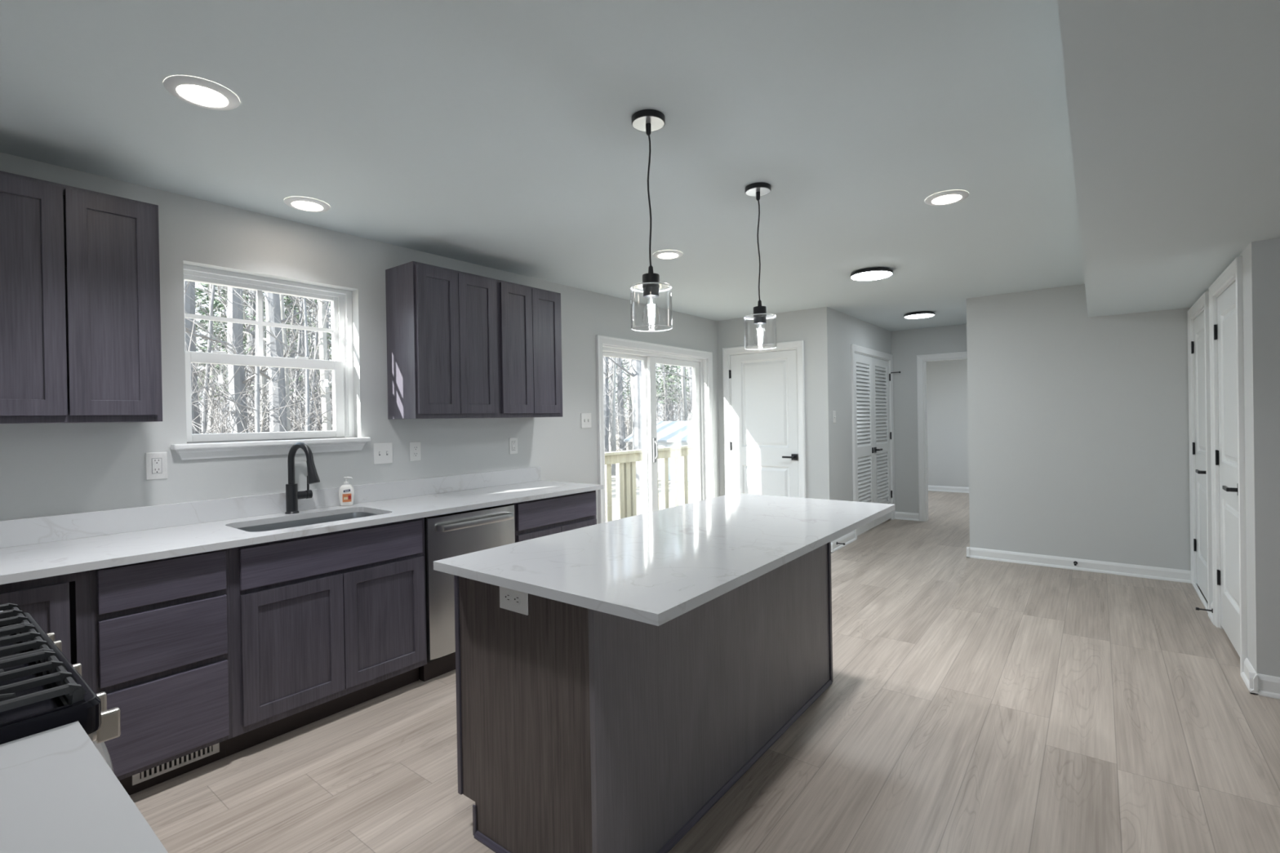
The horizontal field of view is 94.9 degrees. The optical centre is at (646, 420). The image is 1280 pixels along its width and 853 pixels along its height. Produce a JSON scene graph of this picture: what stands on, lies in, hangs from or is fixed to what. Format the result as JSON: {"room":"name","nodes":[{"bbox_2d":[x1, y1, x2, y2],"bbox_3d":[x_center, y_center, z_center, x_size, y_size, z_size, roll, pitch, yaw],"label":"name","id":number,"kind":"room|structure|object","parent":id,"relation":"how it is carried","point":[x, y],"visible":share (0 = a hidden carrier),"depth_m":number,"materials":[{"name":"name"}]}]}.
{"room":"kitchen","nodes":[
{"label":"kitchen","id":0,"kind":"room"},
{"bbox_2d":[0,151,719,524],"bbox_3d":[-0.580,0.131,4.933,0.170,2.442,15.600,-1,0,37],"label":"wall","id":1,"kind":"structure","parent":0,"point":[56,468],"depth_m":3.14,"materials":[{"name":"paint"}]},
{"bbox_2d":[0,170,162,423],"bbox_3d":[-2.300,-0.440,2.296,0.320,0.896,0.567,-1,0,37],"label":"upper cabinet","id":2,"kind":"object","parent":1,"relation":"attached to","point":[80,310],"visible":1,"depth_m":2.22,"materials":[{"name":"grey wood"}]},
{"bbox_2d":[145,452,167,479],"bbox_3d":[-2.211,0.203,2.652,0.013,0.121,0.076,-1,0,37],"label":"wall outlet","id":3,"kind":"object","parent":1,"relation":"attached to","point":[156,462],"visible":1,"depth_m":2.65,"materials":[{"name":"white plastic"}]},
{"bbox_2d":[151,458,161,473],"bbox_3d":[-2.211,0.203,2.653,0.002,0.066,0.033,-1,0,37],"label":"receptacle","id":4,"kind":"object","parent":3,"relation":"attached to","point":[156,463],"depth_m":2.65,"materials":[{"name":"white plastic"}]},
{"bbox_2d":[170,263,370,459],"bbox_3d":[-1.958,-0.289,3.087,0.227,0.930,0.908,-1,0,37],"label":"window","id":5,"kind":"structure","parent":1,"relation":"in","point":[341,365],"depth_m":3.11,"materials":[{"name":"white plastic"}]},
{"bbox_2d":[0,466,541,548],"bbox_3d":[-1.880,0.425,3.075,0.019,0.104,3.519,-1,0,37],"label":"backsplash","id":6,"kind":"structure","parent":1,"relation":"attached to","point":[37,530],"depth_m":2.81,"materials":[{"name":"white stone"}]},
{"bbox_2d":[373,442,392,464],"bbox_3d":[-1.565,0.194,3.494,0.014,0.122,0.116,-1,0,37],"label":"light switch","id":7,"kind":"object","parent":1,"relation":"attached to","point":[383,452],"visible":1,"depth_m":3.49,"materials":[{"name":"white plastic"}]},
{"bbox_2d":[409,441,421,461],"bbox_3d":[-1.441,0.190,3.661,0.008,0.118,0.074,-1,0,37],"label":"wall outlet","id":8,"kind":"object","parent":1,"relation":"attached to","point":[415,446],"visible":1,"depth_m":3.66,"materials":[{"name":"white plastic"}]},
{"bbox_2d":[385,261,499,419],"bbox_3d":[-1.254,-0.463,3.661,0.320,0.896,0.589,-1,0,37],"label":"upper cabinet","id":9,"kind":"object","parent":1,"relation":"attached to","point":[442,323],"visible":1,"depth_m":3.49,"materials":[{"name":"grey wood"}]},
{"bbox_2d":[509,437,517,453],"bbox_3d":[-0.969,0.181,4.277,0.008,0.118,0.074,-1,0,37],"label":"wall outlet","id":10,"kind":"object","parent":1,"relation":"attached to","point":[513,441],"visible":1,"depth_m":4.27,"materials":[{"name":"white plastic"}]},
{"bbox_2d":[497,279,562,417],"bbox_3d":[-0.901,-0.471,4.121,0.320,0.896,0.570,-1,0,37],"label":"upper cabinet","id":11,"kind":"object","parent":1,"relation":"attached to","point":[529,317],"visible":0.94,"depth_m":3.99,"materials":[{"name":"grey wood"}]},
{"bbox_2d":[581,413,591,428],"bbox_3d":[-0.500,-0.002,4.887,0.014,0.124,0.120,-1,0,37],"label":"light switch","id":12,"kind":"object","parent":1,"relation":"attached to","point":[585,417],"visible":1,"depth_m":4.88,"materials":[{"name":"white plastic"}]},
{"bbox_2d":[595,334,715,523],"bbox_3d":[0.095,0.298,5.789,0.196,2.078,1.869,-1,0,37],"label":"door","id":13,"kind":"structure","parent":1,"relation":"in","point":[651,354],"depth_m":5.76,"materials":[{"name":"white paint"}]},
{"bbox_2d":[0,0,1084,331],"bbox_3d":[2.402,-1.206,2.625,7.800,0.150,15.600,-1,0,37],"label":"ceiling","id":14,"kind":"structure","parent":0,"point":[500,135],"depth_m":2.18,"materials":[{"name":"paint"}]},
{"bbox_2d":[163,75,239,110],"bbox_3d":[-1.438,-1.056,1.903,0.198,0.013,0.198,-1,0,37],"label":"recessed light","id":15,"kind":"object","parent":14,"relation":"in","point":[197,91],"visible":1,"depth_m":1.88,"materials":[{"name":"white paint"}]},
{"bbox_2d":[284,196,330,212],"bbox_3d":[-1.662,-1.056,2.879,0.198,0.013,0.198,-1,0,37],"label":"recessed light","id":16,"kind":"object","parent":14,"relation":"in","point":[302,203],"visible":1,"depth_m":2.85,"materials":[{"name":"beige plastic"}]},
{"bbox_2d":[630,109,672,331],"bbox_3d":[0.012,-0.709,2.111,0.150,0.756,0.150,-1,0,37],"label":"pendant light","id":17,"kind":"object","parent":14,"relation":"hanging from","point":[647,121],"visible":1,"depth_m":2.10,"materials":[{"name":"black metal"}]},
{"bbox_2d":[642,265,659,298],"bbox_3d":[0.015,-0.501,2.112,0.062,0.113,0.062,-1,0,37],"label":"socket","id":18,"kind":"object","parent":17,"relation":"attached to","point":[651,291],"depth_m":2.09,"materials":[{"name":"black metal"}]},
{"bbox_2d":[653,249,683,259],"bbox_3d":[0.140,-1.091,3.871,0.198,0.013,0.198,-1,0,37],"label":"recessed light","id":19,"kind":"object","parent":14,"relation":"in","point":[667,254],"visible":1,"depth_m":3.84,"materials":[{"name":"beige plastic"}]},
{"bbox_2d":[743,182,776,350],"bbox_3d":[0.530,-0.721,2.768,0.150,0.756,0.150,-1,0,37],"label":"pendant light","id":20,"kind":"object","parent":14,"relation":"hanging from","point":[760,315],"visible":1,"depth_m":2.76,"materials":[{"name":"black metal"}]},
{"bbox_2d":[753,299,766,324],"bbox_3d":[0.533,-0.513,2.768,0.062,0.113,0.062,-1,0,37],"label":"socket","id":21,"kind":"object","parent":20,"relation":"attached to","point":[758,319],"depth_m":2.74,"materials":[{"name":"black metal"}]},
{"bbox_2d":[849,267,893,280],"bbox_3d":[1.698,-1.109,4.441,0.304,0.034,0.304,-1,0,37],"label":"recessed light","id":22,"kind":"object","parent":14,"relation":"in","point":[870,273],"visible":1,"depth_m":4.38,"materials":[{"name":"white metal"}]},
{"bbox_2d":[903,311,934,318],"bbox_3d":[2.931,-1.138,6.318,0.304,0.034,0.304,-1,0,37],"label":"recessed light","id":23,"kind":"object","parent":14,"relation":"in","point":[922,314],"visible":1,"depth_m":6.25,"materials":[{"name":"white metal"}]},
{"bbox_2d":[904,313,933,318],"bbox_3d":[2.931,-1.123,6.318,0.292,0.005,0.292,-1,0,37],"label":"diffuser","id":24,"kind":"object","parent":23,"relation":"attached to","point":[908,315],"depth_m":6.28,"materials":[{"name":"white plastic"}]},
{"bbox_2d":[924,190,968,205],"bbox_3d":[1.497,-1.110,2.935,0.198,0.013,0.198,-1,0,37],"label":"recessed light","id":25,"kind":"object","parent":14,"relation":"in","point":[949,197],"visible":1,"depth_m":2.91,"materials":[{"name":"beige plastic"}]},
{"bbox_2d":[128,490,1279,852],"bbox_3d":[2.446,1.371,2.636,7.800,0.120,15.600,-1,0,37],"label":"floor","id":26,"kind":"structure","parent":0,"point":[970,705],"depth_m":2.40,"materials":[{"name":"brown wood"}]},
{"bbox_2d":[0,570,92,688],"bbox_3d":[-2.428,0.958,1.858,0.619,0.876,0.899,-1,0,37],"label":"base cabinet","id":27,"kind":"object","parent":26,"relation":"on","point":[60,605],"visible":0.21,"depth_m":1.97,"materials":[{"name":"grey wood"}]},
{"bbox_2d":[0,603,120,773],"bbox_3d":[-1.363,0.904,0.934,0.766,0.957,0.725,-1,0,37],"label":"gas range","id":28,"kind":"object","parent":26,"relation":"on","point":[41,691],"visible":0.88,"depth_m":0.99,"materials":[{"name":"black metal"}]},
{"bbox_2d":[0,613,101,744],"bbox_3d":[-1.385,0.481,0.913,0.766,0.052,0.676,-1,0,37],"label":"cooktop","id":29,"kind":"object","parent":28,"relation":"in","point":[84,707],"depth_m":0.94,"materials":[{"name":"black metal"}]},
{"bbox_2d":[89,548,232,795],"bbox_3d":[-2.029,0.949,2.378,0.619,0.876,0.412,-1,0,37],"label":"base cabinet","id":30,"kind":"object","parent":26,"relation":"on","point":[161,637],"visible":0.83,"depth_m":2.18,"materials":[{"name":"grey wood"}]},
{"bbox_2d":[132,742,219,786],"bbox_3d":[-1.826,1.314,2.287,0.006,0.074,0.272,-1,0,37],"label":"floor register","id":31,"kind":"object","parent":30,"relation":"attached to","point":[162,769],"visible":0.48,"depth_m":2.28,"materials":[{"name":"white plastic"}]},
{"bbox_2d":[226,517,426,756],"bbox_3d":[-1.640,0.941,2.886,0.619,0.876,0.866,-1,0,37],"label":"base cabinet","id":32,"kind":"object","parent":26,"relation":"on","point":[323,625],"visible":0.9,"depth_m":2.64,"materials":[{"name":"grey wood"}]},
{"bbox_2d":[0,466,603,611],"bbox_3d":[-1.359,0.432,2.678,1.330,0.132,3.524,-1,0,37],"label":"countertop","id":33,"kind":"structure","parent":32,"relation":"on","point":[46,546],"depth_m":2.65,"materials":[{"name":"white stone"}]},
{"bbox_2d":[284,442,319,514],"bbox_3d":[-1.758,0.292,3.013,0.214,0.367,0.125,-1,0,37],"label":"faucet","id":34,"kind":"object","parent":33,"relation":"on","point":[292,495],"visible":1,"depth_m":3.01,"materials":[{"name":"black metal"}]},
{"bbox_2d":[236,511,379,532],"bbox_3d":[-1.623,0.608,2.866,0.412,0.212,0.679,-1,0,37],"label":"sink","id":35,"kind":"object","parent":33,"relation":"in","point":[265,527],"visible":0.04,"depth_m":3.01,"materials":[{"name":"silver metal"}]},
{"bbox_2d":[338,476,354,506],"bbox_3d":[-1.672,0.391,3.273,0.080,0.161,0.052,-1,0,-33],"label":"soap bottle","id":36,"kind":"object","parent":33,"relation":"on","point":[346,491],"visible":1,"depth_m":3.26,"materials":[{"name":"white plastic"}]},
{"bbox_2d":[418,503,515,681],"bbox_3d":[-1.167,0.934,3.436,0.663,0.868,0.572,-1,0,37],"label":"dishwasher","id":37,"kind":"object","parent":26,"relation":"on","point":[446,535],"visible":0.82,"depth_m":3.13,"materials":[{"name":"metal"}]},
{"bbox_2d":[511,490,596,542],"bbox_3d":[-0.798,0.921,3.984,0.619,0.876,0.726,-1,0,37],"label":"base cabinet","id":38,"kind":"object","parent":26,"relation":"on","point":[535,518],"visible":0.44,"depth_m":3.75,"materials":[{"name":"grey wood"}]},
{"bbox_2d":[453,541,832,852],"bbox_3d":[0.150,0.912,2.490,0.644,0.876,1.784,-1,0,37],"label":"kitchen island","id":39,"kind":"object","parent":26,"relation":"on","point":[580,730],"visible":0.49,"depth_m":1.86,"materials":[{"name":"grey wood"}]},
{"bbox_2d":[499,586,528,615],"bbox_3d":[-0.408,0.541,1.798,0.130,0.086,0.008,-1,0,37],"label":"wall outlet","id":40,"kind":"object","parent":39,"relation":"attached to","point":[515,601],"visible":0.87,"depth_m":1.79,"materials":[{"name":"white plastic"}]},
{"bbox_2d":[433,493,895,626],"bbox_3d":[0.281,0.457,2.460,0.918,0.028,2.032,-1,0,37],"label":"island countertop","id":41,"kind":"structure","parent":39,"relation":"on","point":[655,567],"depth_m":1.99,"materials":[{"name":"white stone"}]},
{"bbox_3d":[-0.768,0.937,0.407,0.800,0.876,0.615,-1,0,37],"label":"base cabinet","id":42,"kind":"object","parent":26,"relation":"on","visible":0},
{"bbox_2d":[0,720,168,852],"bbox_3d":[-0.761,0.484,0.411,0.823,0.028,0.651,-1,0,37],"label":"countertop","id":43,"kind":"structure","parent":42,"relation":"on","point":[59,793],"depth_m":0.72,"materials":[{"name":"white stone"}]},
{"bbox_2d":[716,306,834,542],"bbox_3d":[1.344,0.093,6.271,1.256,2.442,0.110,-1,0,37],"label":"wall","id":44,"kind":"structure","parent":0,"point":[811,326],"depth_m":5.95,"materials":[{"name":"paint"}]},
{"bbox_2d":[722,340,806,497],"bbox_3d":[1.264,0.250,6.302,0.942,2.130,0.162,-1,0,37],"label":"door","id":45,"kind":"structure","parent":44,"relation":"in","point":[764,428],"depth_m":6.27,"materials":[{"name":"white paint"}]},
{"bbox_2d":[831,308,891,540],"bbox_3d":[2.494,0.071,6.830,0.110,2.442,2.179,-1,0,37],"label":"wall","id":46,"kind":"structure","parent":0,"point":[846,330],"depth_m":6.23,"materials":[{"name":"paint"}]},
{"bbox_2d":[831,531,856,552],"bbox_3d":[2.045,1.255,6.112,0.026,0.095,0.731,-1,0,37],"label":"baseboard","id":47,"kind":"structure","parent":46,"relation":"attached to","point":[849,538],"depth_m":6.12,"materials":[{"name":"white paint"}]},
{"bbox_2d":[850,343,900,539],"bbox_3d":[2.725,0.220,7.026,0.235,2.134,1.574,-1,0,37],"label":"door","id":48,"kind":"structure","parent":46,"relation":"in","point":[872,370],"depth_m":7.00,"materials":[{"name":"white paint"}]},
{"bbox_2d":[890,324,967,513],"bbox_3d":[3.962,0.045,7.147,2.054,2.442,0.110,-1,0,37],"label":"wall","id":49,"kind":"structure","parent":0,"point":[906,344],"depth_m":7.53,"materials":[{"name":"paint"}]},
{"bbox_2d":[894,511,919,520],"bbox_3d":[3.337,1.227,7.561,0.314,0.095,0.026,-1,0,37],"label":"baseboard","id":50,"kind":"structure","parent":49,"relation":"attached to","point":[899,515],"depth_m":7.55,"materials":[{"name":"white paint"}]},
{"bbox_2d":[916,351,967,521],"bbox_3d":[3.811,0.214,7.250,0.842,2.107,0.134,-1,0,37],"label":"door frame","id":51,"kind":"structure","parent":49,"relation":"in","point":[922,360],"depth_m":7.43,"materials":[{"name":"white paint"}]},
{"bbox_2d":[926,359,968,487],"bbox_3d":[7.177,-0.017,8.751,7.500,2.442,0.100,-1,0,37],"label":"wall","id":52,"kind":"structure","parent":0,"point":[947,404],"depth_m":10.19,"materials":[{"name":"paint"}]},
{"bbox_2d":[928,484,968,493],"bbox_3d":[5.611,1.179,9.892,3.600,0.095,0.026,-1,0,37],"label":"baseboard","id":53,"kind":"structure","parent":52,"relation":"attached to","point":[933,488],"depth_m":10.18,"materials":[{"name":"white paint"}]},
{"bbox_2d":[966,284,1191,570],"bbox_3d":[3.730,0.058,5.082,1.670,2.442,0.110,-1,0,37],"label":"wall","id":54,"kind":"structure","parent":0,"point":[1078,439],"depth_m":5.04,"materials":[{"name":"paint"}]},
{"bbox_2d":[966,546,1191,583],"bbox_3d":[3.654,1.233,5.075,1.586,0.095,0.026,-1,0,37],"label":"baseboard","id":55,"kind":"structure","parent":54,"relation":"attached to","point":[1092,566],"depth_m":5.01,"materials":[{"name":"white paint"}]},
{"bbox_2d":[1057,0,1279,317],"bbox_3d":[2.240,-0.971,-0.406,4.174,0.285,10.386,-1,0,37],"label":"ceiling","id":56,"kind":"structure","parent":0,"point":[1174,105],"depth_m":1.72,"materials":[{"name":"paint"}]},
{"bbox_2d":[1206,237,1279,677],"bbox_3d":[3.631,0.208,3.668,0.110,2.156,2.259,-1,0,37],"label":"wall","id":57,"kind":"structure","parent":0,"point":[1260,259],"depth_m":2.79,"materials":[{"name":"paint"}]},
{"bbox_2d":[1187,291,1213,613],"bbox_3d":[4.011,0.211,4.207,0.162,2.134,0.914,-1,0,37],"label":"door","id":58,"kind":"structure","parent":57,"relation":"in","point":[1198,335],"depth_m":4.30,"materials":[{"name":"white paint"}]},
{"bbox_2d":[1208,256,1247,674],"bbox_3d":[3.336,0.226,3.326,0.162,2.134,0.914,-1,0,37],"label":"door","id":59,"kind":"structure","parent":57,"relation":"in","point":[1225,293],"depth_m":3.37,"materials":[{"name":"white paint"}]},
{"bbox_2d":[1240,657,1257,695],"bbox_3d":[2.966,1.254,2.895,0.026,0.095,0.245,-1,0,37],"label":"baseboard","id":60,"kind":"structure","parent":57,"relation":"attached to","point":[1247,667],"depth_m":2.89,"materials":[{"name":"white paint"}]},
{"bbox_3d":[4.378,0.204,1.742,3.420,2.156,0.110,-1,0,37],"label":"wall","id":61,"kind":"structure","parent":0,"visible":0},
{"bbox_2d":[1248,671,1279,699],"bbox_3d":[4.300,1.236,1.734,3.556,0.095,0.026,-1,0,37],"label":"baseboard","id":62,"kind":"structure","parent":61,"relation":"attached to","point":[1268,686],"depth_m":2.78,"materials":[{"name":"white paint"}]},
{"label":"outside","id":63,"kind":"structure","parent":0,"visible":0},
{"bbox_2d":[303,417,689,520],"bbox_3d":[-15.794,1.128,43.448,70.000,3.580,120.000,-1,0,37],"label":"ground","id":64,"kind":"structure","parent":63,"point":[613,477],"depth_m":15.29,"materials":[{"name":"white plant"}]},
{"bbox_2d":[184,281,254,434],"bbox_3d":[-8.250,-1.403,10.113,2.853,6.965,2.211,-1,0,-21],"label":"bare tree","id":65,"kind":"object","parent":64,"relation":"on","point":[188,282],"visible":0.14,"depth_m":10.49,"materials":[{"name":"grey plant"}]},
{"bbox_2d":[184,280,264,434],"bbox_3d":[-9.574,-5.861,13.022,4.512,15.900,4.098,-1,0,-25],"label":"bare tree","id":66,"kind":"object","parent":64,"relation":"on","point":[190,308],"visible":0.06,"depth_m":12.61,"materials":[{"name":"grey plant"}]},
{"bbox_2d":[195,284,254,432],"bbox_3d":[-12.100,-3.385,16.638,3.567,11.002,2.794,-1,0,34],"label":"bare tree","id":67,"kind":"object","parent":64,"relation":"on","point":[211,285],"visible":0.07,"depth_m":16.48,"materials":[{"name":"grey plant"}]},
{"bbox_2d":[184,280,294,433],"bbox_3d":[-8.689,-2.094,11.566,3.300,8.355,2.739,-1,0,-23],"label":"bare tree","id":68,"kind":"object","parent":64,"relation":"on","point":[204,419],"visible":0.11,"depth_m":11.60,"materials":[{"name":"grey plant"}]},
{"bbox_2d":[185,280,303,396],"bbox_3d":[-9.710,-3.986,13.248,3.383,12.161,3.221,-1,0,23],"label":"bare tree","id":69,"kind":"object","parent":64,"relation":"on","point":[218,287],"visible":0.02,"depth_m":12.56,"materials":[{"name":"grey plant"}]},
{"bbox_2d":[198,284,291,433],"bbox_3d":[-9.863,-1.897,14.217,3.115,7.977,2.543,-1,0,34],"label":"bare tree","id":70,"kind":"object","parent":64,"relation":"on","point":[216,285],"visible":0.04,"depth_m":14.28,"materials":[{"name":"grey plant"}]},
{"bbox_2d":[195,289,297,432],"bbox_3d":[-11.565,-4.952,17.144,4.469,14.145,4.458,-1,0,-41],"label":"bare tree","id":71,"kind":"object","parent":64,"relation":"on","point":[251,291],"visible":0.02,"depth_m":17.36,"materials":[{"name":"grey plant"}]},
{"bbox_2d":[185,282,315,433],"bbox_3d":[-7.477,-5.186,11.604,4.212,14.492,3.637,-1,2,-16],"label":"bare tree","id":72,"kind":"object","parent":64,"relation":"on","point":[238,380],"visible":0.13,"depth_m":11.32,"materials":[{"name":"grey plant"}]},
{"bbox_2d":[195,284,311,395],"bbox_3d":[-16.300,-5.388,23.778,5.722,14.664,5.962,-1,0,-21],"label":"pine tree","id":73,"kind":"object","parent":64,"relation":"on","point":[205,286],"visible":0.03,"depth_m":23.12,"materials":[{"name":"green plant"}]},
{"bbox_2d":[184,284,326,431],"bbox_3d":[-7.059,-5.220,10.766,3.780,14.562,4.038,-1,0,-22],"label":"bare tree","id":74,"kind":"object","parent":64,"relation":"on","point":[277,397],"visible":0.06,"depth_m":11.11,"materials":[{"name":"grey plant"}]},
{"bbox_2d":[195,294,319,431],"bbox_3d":[-10.497,-5.579,16.194,4.470,15.352,4.014,-1,0,31],"label":"bare tree","id":75,"kind":"object","parent":64,"relation":"on","point":[295,355],"visible":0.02,"depth_m":15.97,"materials":[{"name":"grey plant"}]},
{"bbox_2d":[195,282,320,399],"bbox_3d":[-12.360,-4.205,17.362,5.140,12.642,4.933,-1,0,37],"label":"pine tree","id":76,"kind":"object","parent":64,"relation":"on","point":[198,292],"visible":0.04,"depth_m":17.19,"materials":[{"name":"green plant"}]},
{"bbox_2d":[191,285,332,432],"bbox_3d":[-6.701,-1.898,9.997,3.221,7.908,2.618,-1,0,31],"label":"bare tree","id":77,"kind":"object","parent":64,"relation":"on","point":[257,416],"visible":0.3,"depth_m":9.96,"materials":[{"name":"grey plant"}]},
{"bbox_2d":[209,285,316,432],"bbox_3d":[-8.147,-3.107,12.440,2.649,10.349,3.308,-1,0,28],"label":"bare tree","id":78,"kind":"object","parent":64,"relation":"on","point":[263,378],"visible":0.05,"depth_m":12.57,"materials":[{"name":"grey plant"}]},
{"bbox_2d":[197,291,332,402],"bbox_3d":[-13.783,-4.811,21.911,5.551,13.653,5.328,-1,0,-37],"label":"pine tree","id":79,"kind":"object","parent":64,"relation":"on","point":[287,296],"visible":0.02,"depth_m":21.71,"materials":[{"name":"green plant"}]},
{"bbox_2d":[217,285,331,431],"bbox_3d":[-6.559,-4.189,11.224,3.985,12.469,3.164,-1,0,38],"label":"bare tree","id":80,"kind":"object","parent":64,"relation":"on","point":[325,398],"visible":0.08,"depth_m":11.30,"materials":[{"name":"grey plant"}]},
{"bbox_2d":[244,300,332,431],"bbox_3d":[-9.174,-2.628,15.343,3.672,9.408,3.030,-1,0,-7],"label":"bare tree","id":81,"kind":"object","parent":64,"relation":"on","point":[299,348],"visible":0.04,"depth_m":15.42,"materials":[{"name":"grey plant"}]},
{"bbox_2d":[246,290,331,431],"bbox_3d":[-7.418,-3.049,12.237,3.266,10.212,2.633,-1,0,15],"label":"bare tree","id":82,"kind":"object","parent":64,"relation":"on","point":[282,301],"visible":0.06,"depth_m":12.06,"materials":[{"name":"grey plant"}]},
{"bbox_2d":[245,296,333,431],"bbox_3d":[-7.371,-1.684,13.224,2.283,7.474,2.950,-1,0,-9],"label":"bare tree","id":83,"kind":"object","parent":64,"relation":"on","point":[317,308],"visible":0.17,"depth_m":13.24,"materials":[{"name":"grey plant"}]},
{"bbox_2d":[246,296,332,431],"bbox_3d":[-10.043,-2.699,17.324,3.889,9.560,3.159,-1,0,-31],"label":"bare tree","id":84,"kind":"object","parent":64,"relation":"on","point":[304,375],"visible":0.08,"depth_m":17.23,"materials":[{"name":"grey plant"}]},
{"bbox_2d":[249,297,332,431],"bbox_3d":[-6.079,-1.633,10.602,2.395,7.352,2.935,-1,0,-33],"label":"bare tree","id":85,"kind":"object","parent":64,"relation":"on","point":[307,420],"visible":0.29,"depth_m":10.61,"materials":[{"name":"grey plant"}]},
{"bbox_2d":[263,297,333,429],"bbox_3d":[-9.759,-1.860,16.503,2.402,7.874,3.198,-1,0,-36],"label":"bare tree","id":86,"kind":"object","parent":64,"relation":"on","point":[304,344],"visible":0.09,"depth_m":16.44,"materials":[{"name":"grey plant"}]},
{"bbox_2d":[286,296,332,430],"bbox_3d":[-11.166,-3.467,19.423,3.232,11.118,2.790,-1,0,-6],"label":"bare tree","id":87,"kind":"object","parent":64,"relation":"on","point":[290,340],"visible":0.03,"depth_m":19.16,"materials":[{"name":"grey plant"}]},
{"bbox_2d":[288,297,333,431],"bbox_3d":[-7.726,-1.249,14.051,2.038,6.602,2.681,-1,0,8],"label":"bare tree","id":88,"kind":"object","parent":64,"relation":"on","point":[300,298],"visible":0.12,"depth_m":14.02,"materials":[{"name":"grey plant"}]},
{"bbox_2d":[295,297,332,431],"bbox_3d":[-17.694,-4.597,31.629,4.933,12.642,5.140,-1,0,41],"label":"pine tree","id":89,"kind":"object","parent":64,"relation":"on","point":[308,298],"visible":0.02,"depth_m":31.33,"materials":[{"name":"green plant"}]},
{"bbox_2d":[185,288,693,452],"bbox_3d":[2.095,-1.831,53.407,42.969,7.298,85.540,-1,0,37],"label":"trees","id":90,"kind":"object","parent":64,"relation":"on","point":[224,387],"visible":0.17,"depth_m":13.54,"materials":[{"name":"grey plant"}]},
{"bbox_2d":[603,355,629,452],"bbox_3d":[-1.148,-5.244,22.607,4.503,14.321,4.450,-1,0,16],"label":"bare tree","id":91,"kind":"object","parent":64,"relation":"on","point":[606,411],"visible":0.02,"depth_m":22.71,"materials":[{"name":"grey plant"}]},
{"bbox_2d":[603,357,631,475],"bbox_3d":[-1.022,-3.039,20.768,3.214,9.904,2.510,-1,0,-6],"label":"bare tree","id":92,"kind":"object","parent":64,"relation":"on","point":[614,448],"visible":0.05,"depth_m":20.54,"materials":[{"name":"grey plant"}]},
{"bbox_2d":[603,356,632,405],"bbox_3d":[-0.658,-4.724,22.063,4.295,13.249,3.369,-1,0,-32],"label":"bare tree","id":93,"kind":"object","parent":64,"relation":"on","point":[630,363],"visible":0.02,"depth_m":21.78,"materials":[{"name":"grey plant"}]},
{"bbox_2d":[608,356,630,434],"bbox_3d":[-1.901,-3.733,29.693,2.950,11.253,3.128,-1,0,-41],"label":"bare tree","id":94,"kind":"object","parent":64,"relation":"on","point":[611,364],"visible":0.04,"depth_m":29.32,"materials":[{"name":"grey plant"}]},
{"bbox_2d":[608,357,630,450],"bbox_3d":[-0.879,-4.409,24.187,3.592,12.610,3.248,-1,0,35],"label":"bare tree","id":95,"kind":"object","parent":64,"relation":"on","point":[619,380],"visible":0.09,"depth_m":24.26,"materials":[{"name":"grey plant"}]},
{"bbox_2d":[604,356,643,487],"bbox_3d":[-0.629,-6.370,17.057,4.366,16.596,4.640,-1,0,16],"label":"bare tree","id":96,"kind":"object","parent":64,"relation":"on","point":[636,375],"visible":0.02,"depth_m":17.10,"materials":[{"name":"grey plant"}]},
{"bbox_2d":[627,364,632,450],"bbox_3d":[-0.938,-5.133,29.631,4.544,14.011,3.602,-1,0,-7],"label":"bare tree","id":97,"kind":"object","parent":64,"relation":"on","point":[631,423],"visible":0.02,"depth_m":29.98,"materials":[{"name":"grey plant"}]},
{"bbox_2d":[608,359,686,404],"bbox_3d":[-0.024,-5.081,38.664,5.328,13.653,5.551,-1,0,10],"label":"pine tree","id":98,"kind":"object","parent":64,"relation":"on","point":[677,367],"visible":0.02,"depth_m":38.77,"materials":[{"name":"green plant"}]},
{"bbox_2d":[608,359,689,409],"bbox_3d":[0.094,-4.472,30.630,5.140,12.642,4.933,-1,0,-6],"label":"pine tree","id":99,"kind":"object","parent":64,"relation":"on","point":[660,367],"visible":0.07,"depth_m":30.15,"materials":[{"name":"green plant"}]},
{"bbox_2d":[604,444,693,522],"bbox_3d":[-0.242,1.190,8.536,0.180,1.520,7.300,-1,0,37],"label":"deck railing","id":100,"kind":"object","parent":64,"relation":"on","point":[624,461],"visible":0.19,"depth_m":8.63,"materials":[{"name":"brown wood"}]},
{"bbox_2d":[623,421,693,481],"bbox_3d":[1.257,0.942,19.667,3.000,1.870,2.700,-1,0,37],"label":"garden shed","id":101,"kind":"object","parent":64,"relation":"on","point":[669,433],"visible":0.2,"depth_m":18.81,"materials":[{"name":"white"}]},
{"bbox_2d":[655,364,688,421],"bbox_3d":[0.931,-2.811,29.119,3.668,9.311,3.019,-1,0,20],"label":"bare tree","id":102,"kind":"object","parent":64,"relation":"on","point":[663,364],"visible":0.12,"depth_m":29.02,"materials":[{"name":"grey plant"}]},
{"bbox_2d":[656,364,688,421],"bbox_3d":[1.295,-4.888,25.292,3.429,13.481,4.371,-1,0,16],"label":"bare tree","id":103,"kind":"object","parent":64,"relation":"on","point":[682,372],"visible":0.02,"depth_m":25.08,"materials":[{"name":"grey plant"}]},
{"bbox_2d":[664,367,693,421],"bbox_3d":[1.873,-3.618,26.029,2.864,10.931,3.276,-1,0,-9],"label":"bare tree","id":104,"kind":"object","parent":64,"relation":"on","point":[690,374],"visible":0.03,"depth_m":26.03,"materials":[{"name":"grey plant"}]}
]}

